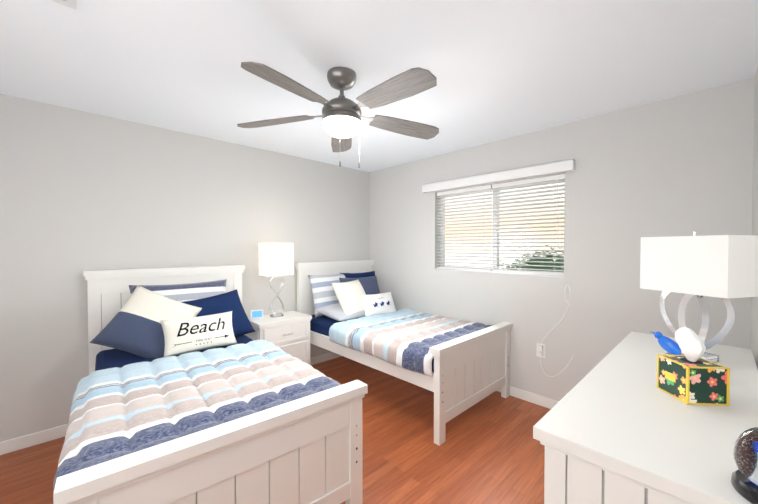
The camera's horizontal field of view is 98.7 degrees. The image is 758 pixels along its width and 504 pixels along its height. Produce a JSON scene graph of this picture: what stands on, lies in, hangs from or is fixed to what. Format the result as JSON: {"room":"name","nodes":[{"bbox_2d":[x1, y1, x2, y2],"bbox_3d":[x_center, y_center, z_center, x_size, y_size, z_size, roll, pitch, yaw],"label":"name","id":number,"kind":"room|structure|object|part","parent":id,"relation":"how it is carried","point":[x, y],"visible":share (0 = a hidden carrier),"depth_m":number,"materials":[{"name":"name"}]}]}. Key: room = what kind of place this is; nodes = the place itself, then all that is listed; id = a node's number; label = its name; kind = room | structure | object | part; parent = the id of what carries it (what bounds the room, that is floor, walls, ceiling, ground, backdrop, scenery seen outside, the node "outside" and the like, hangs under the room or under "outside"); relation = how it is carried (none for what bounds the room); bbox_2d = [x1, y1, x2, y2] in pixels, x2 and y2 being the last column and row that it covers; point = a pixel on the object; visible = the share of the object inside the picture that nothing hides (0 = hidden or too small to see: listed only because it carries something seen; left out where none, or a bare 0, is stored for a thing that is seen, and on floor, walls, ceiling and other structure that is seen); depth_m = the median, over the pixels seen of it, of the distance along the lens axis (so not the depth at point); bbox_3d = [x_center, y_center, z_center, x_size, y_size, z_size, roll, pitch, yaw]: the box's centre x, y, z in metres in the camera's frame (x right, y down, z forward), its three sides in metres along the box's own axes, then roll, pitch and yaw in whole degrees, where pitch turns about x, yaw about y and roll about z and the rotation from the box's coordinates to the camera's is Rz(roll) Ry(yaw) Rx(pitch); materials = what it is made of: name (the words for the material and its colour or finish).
{"room":"bedroom","nodes":[
{"label":"bedroom","id":0,"kind":"room"},
{"bbox_2d":[0,94,369,441],"bbox_3d":[-1.700,0.136,3.142,4.530,2.440,0.180,-1,1,-44],"label":"wall","id":1,"kind":"structure","parent":0,"point":[81,192],"depth_m":2.60,"materials":[{"name":"grey paint"}]},
{"bbox_2d":[0,352,340,454],"bbox_3d":[-1.632,1.313,3.091,4.170,0.088,0.016,-1,1,-44],"label":"baseboard","id":2,"kind":"structure","parent":1,"relation":"attached to","point":[25,441],"depth_m":2.33,"materials":[{"name":"white"}]},
{"bbox_2d":[0,356,550,503],"bbox_3d":[-0.431,1.409,1.838,4.530,0.060,3.850,-1,1,-44],"label":"floor","id":3,"kind":"structure","parent":0,"point":[490,450],"depth_m":2.21,"materials":[{"name":"laminate"}]},
{"bbox_2d":[53,265,367,503],"bbox_3d":[-1.152,0.760,2.089,1.218,1.228,2.004,-1,1,-40],"label":"bed","id":4,"kind":"object","parent":3,"relation":"on","point":[188,391],"visible":1,"depth_m":1.60,"materials":[{"name":"white wood"}]},
{"bbox_3d":[-1.153,0.857,2.096,1.036,0.215,1.864,-1,1,-40],"label":"mattress","id":5,"kind":"part","parent":4,"relation":"part of","materials":[{"name":"blue fabric"}]},
{"bbox_2d":[53,339,340,503],"bbox_3d":[-0.963,0.810,1.865,1.218,0.187,1.260,-1,1,-40],"label":"comforter","id":6,"kind":"object","parent":4,"relation":"on","point":[116,412],"depth_m":1.68,"materials":[{"name":"multicoloured fabric"}]},
{"bbox_2d":[174,318,228,345],"bbox_3d":[-1.319,0.594,2.425,0.380,0.178,0.027,-1,-23,-43],"label":"print","id":7,"kind":"object","parent":4,"relation":"on","point":[198,331],"depth_m":2.42,"materials":[{"name":"black"}]},
{"bbox_2d":[244,310,311,364],"bbox_3d":[-1.034,1.008,3.351,0.564,0.690,0.429,-1,1,-44],"label":"nightstand","id":8,"kind":"object","parent":3,"relation":"on","point":[288,332],"visible":0.42,"depth_m":3.24,"materials":[{"name":"white wood"}]},
{"bbox_2d":[251,309,263,318],"bbox_3d":[-1.221,0.619,3.262,0.120,0.089,0.057,0,1,-21],"label":"display","id":9,"kind":"object","parent":8,"relation":"on","point":[256,314],"visible":1,"depth_m":3.25,"materials":[{"name":"white"}]},
{"bbox_2d":[259,243,293,317],"bbox_3d":[-1.059,0.282,3.364,0.300,0.758,0.170,-1,1,-44],"label":"bedside lamp","id":10,"kind":"object","parent":8,"relation":"on","point":[276,260],"visible":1,"depth_m":3.30,"materials":[{"name":"white fabric"}]},
{"bbox_2d":[294,260,512,445],"bbox_3d":[0.148,0.738,3.393,1.218,1.228,2.004,-1,1,-44],"label":"bed","id":11,"kind":"object","parent":3,"relation":"on","point":[457,366],"visible":1,"depth_m":2.95,"materials":[{"name":"white wood"}]},
{"bbox_2d":[316,303,364,320],"bbox_3d":[-0.356,0.649,3.634,0.420,0.134,0.600,11,8,41],"label":"pillow","id":12,"kind":"object","parent":11,"relation":"on","point":[333,311],"depth_m":3.47,"materials":[{"name":"fabric"}]},
{"bbox_2d":[331,280,365,314],"bbox_3d":[-0.290,0.501,3.621,0.144,0.420,0.460,-37,-20,31],"label":"pillow","id":13,"kind":"object","parent":11,"relation":"on","point":[351,294],"depth_m":3.51,"materials":[{"name":"fabric"}]},
{"bbox_3d":[0.148,0.834,3.400,1.036,0.215,1.864,-1,1,-44],"label":"mattress","id":14,"kind":"part","parent":11,"relation":"part of","materials":[{"name":"blue fabric"}]},
{"bbox_2d":[373,297,389,306],"bbox_3d":[0.031,0.563,3.683,0.248,0.105,0.009,-1,-25,-38],"label":"print","id":15,"kind":"object","parent":11,"relation":"attached to","point":[377,301],"depth_m":3.68,"materials":[{"name":"blue"}]},
{"bbox_2d":[329,309,492,376],"bbox_3d":[0.352,0.787,3.182,1.218,0.187,1.260,-1,1,-44],"label":"comforter","id":16,"kind":"object","parent":11,"relation":"on","point":[402,338],"depth_m":2.92,"materials":[{"name":"multicoloured fabric"}]},
{"bbox_2d":[533,331,757,503],"bbox_3d":[1.188,0.947,1.332,1.564,0.880,0.500,-1,1,-44],"label":"dresser","id":17,"kind":"object","parent":3,"relation":"on","point":[615,425],"visible":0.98,"depth_m":0.93,"materials":[{"name":"white wood"}]},
{"bbox_2d":[657,327,729,405],"bbox_3d":[1.103,0.390,1.150,0.131,0.239,0.132,0,1,4],"label":"tissue box","id":18,"kind":"object","parent":17,"relation":"on","point":[690,376],"visible":1,"depth_m":1.11,"materials":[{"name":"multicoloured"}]},
{"bbox_2d":[651,332,681,354],"bbox_3d":[1.202,0.421,1.345,0.072,0.169,0.138,-1,1,-44],"label":"bird","id":19,"kind":"object","parent":18,"relation":"on","point":[670,346],"visible":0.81,"depth_m":1.34},
{"bbox_2d":[640,232,757,361],"bbox_3d":[1.502,0.202,1.554,0.200,0.600,0.350,0,1,-16],"label":"light","id":20,"kind":"object","parent":17,"relation":"on","point":[724,268],"visible":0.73,"depth_m":1.46,"materials":[{"name":"white fabric"}]},
{"bbox_2d":[731,427,757,503],"bbox_3d":[0.816,0.445,0.685,0.118,0.145,0.101,-1,1,-44],"label":"snow globe","id":21,"kind":"object","parent":17,"relation":"on","point":[744,480],"visible":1,"depth_m":0.69,"materials":[{"name":"black"}]},
{"bbox_2d":[0,0,757,171],"bbox_3d":[-0.431,-1.091,1.795,4.530,0.060,3.850,-1,1,-44],"label":"ceiling","id":22,"kind":"structure","parent":0,"point":[501,69],"depth_m":1.80,"materials":[{"name":"white paint"}]},
{"bbox_2d":[51,0,76,9],"bbox_3d":[-1.311,-1.043,1.141,0.373,0.023,0.360,-1,1,-44],"label":"ceiling vent","id":23,"kind":"object","parent":22,"relation":"in","point":[71,3],"visible":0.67,"depth_m":1.36,"materials":[{"name":"white"}]},
{"bbox_2d":[237,62,438,167],"bbox_3d":[-0.189,-0.776,1.911,1.310,0.573,1.254,-1,1,-44],"label":"fan","id":24,"kind":"object","parent":22,"relation":"hanging from","point":[342,117],"visible":1,"depth_m":1.85,"materials":[{"name":"grey wood"}]},
{"bbox_2d":[369,77,754,400],"bbox_3d":[1.140,0.133,3.320,0.180,2.440,3.490,-1,1,-44],"label":"wall","id":25,"kind":"structure","parent":0,"point":[681,165],"depth_m":2.59,"materials":[{"name":"grey paint"}]},
{"bbox_2d":[422,159,574,192],"bbox_3d":[1.054,-0.725,3.220,0.061,0.090,1.555,-1,1,-44],"label":"window valance","id":26,"kind":"object","parent":25,"relation":"attached to","point":[551,167],"visible":1,"depth_m":3.04,"materials":[{"name":"white wood"}]},
{"bbox_2d":[435,180,564,276],"bbox_3d":[1.154,-0.236,3.279,0.148,0.880,1.340,-1,1,-44],"label":"window","id":27,"kind":"structure","parent":25,"relation":"in","point":[497,255],"depth_m":3.29,"materials":[{"name":"silver metal"}]},
{"bbox_2d":[437,174,564,275],"bbox_3d":[1.139,-0.241,3.264,0.056,0.865,1.328,-1,1,-44],"label":"window blinds","id":28,"kind":"object","parent":27,"relation":"attached to","point":[547,180],"visible":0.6,"depth_m":3.17,"materials":[{"name":"white plastic"}]},
{"bbox_2d":[557,177,558,247],"bbox_3d":[1.518,-0.338,2.764,0.016,0.600,0.007,0,1,-11],"label":"cord","id":29,"kind":"object","parent":28,"relation":"hanging from","point":[557,206],"visible":0.94,"depth_m":2.75,"materials":[{"name":"white plastic"}]},
{"bbox_2d":[496,386,558,408],"bbox_3d":[1.073,1.310,3.269,0.016,0.088,3.420,-1,1,-44],"label":"baseboard","id":30,"kind":"structure","parent":25,"relation":"attached to","point":[543,401],"depth_m":2.94,"materials":[{"name":"white wood"}]},
{"bbox_2d":[536,332,562,376],"bbox_3d":[1.480,0.879,2.820,0.037,0.380,0.211,-1,1,-44],"label":"electrical outlet","id":31,"kind":"object","parent":25,"relation":"attached to","point":[540,350],"depth_m":2.87,"materials":[{"name":"white plastic"}]},
{"bbox_2d":[554,285,570,327],"bbox_3d":[1.550,0.457,2.740,0.037,0.367,0.120,-1,1,-44],"label":"cord","id":32,"kind":"object","parent":25,"relation":"attached to","point":[566,285],"depth_m":2.73,"materials":[{"name":"white plastic"}]},
{"bbox_2d":[750,65,757,369],"bbox_3d":[0.838,0.181,0.491,4.530,2.440,0.180,-1,1,-44],"label":"wall","id":33,"kind":"structure","parent":0,"point":[754,325],"depth_m":1.83,"materials":[{"name":"grey paint"}]},
{"label":"outside","id":34,"kind":"structure","parent":0,"visible":0},
{"bbox_2d":[445,182,564,271],"bbox_3d":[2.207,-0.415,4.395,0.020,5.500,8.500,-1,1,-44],"label":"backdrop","id":35,"kind":"structure","parent":34,"point":[535,252],"depth_m":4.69,"materials":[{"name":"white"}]}
]}

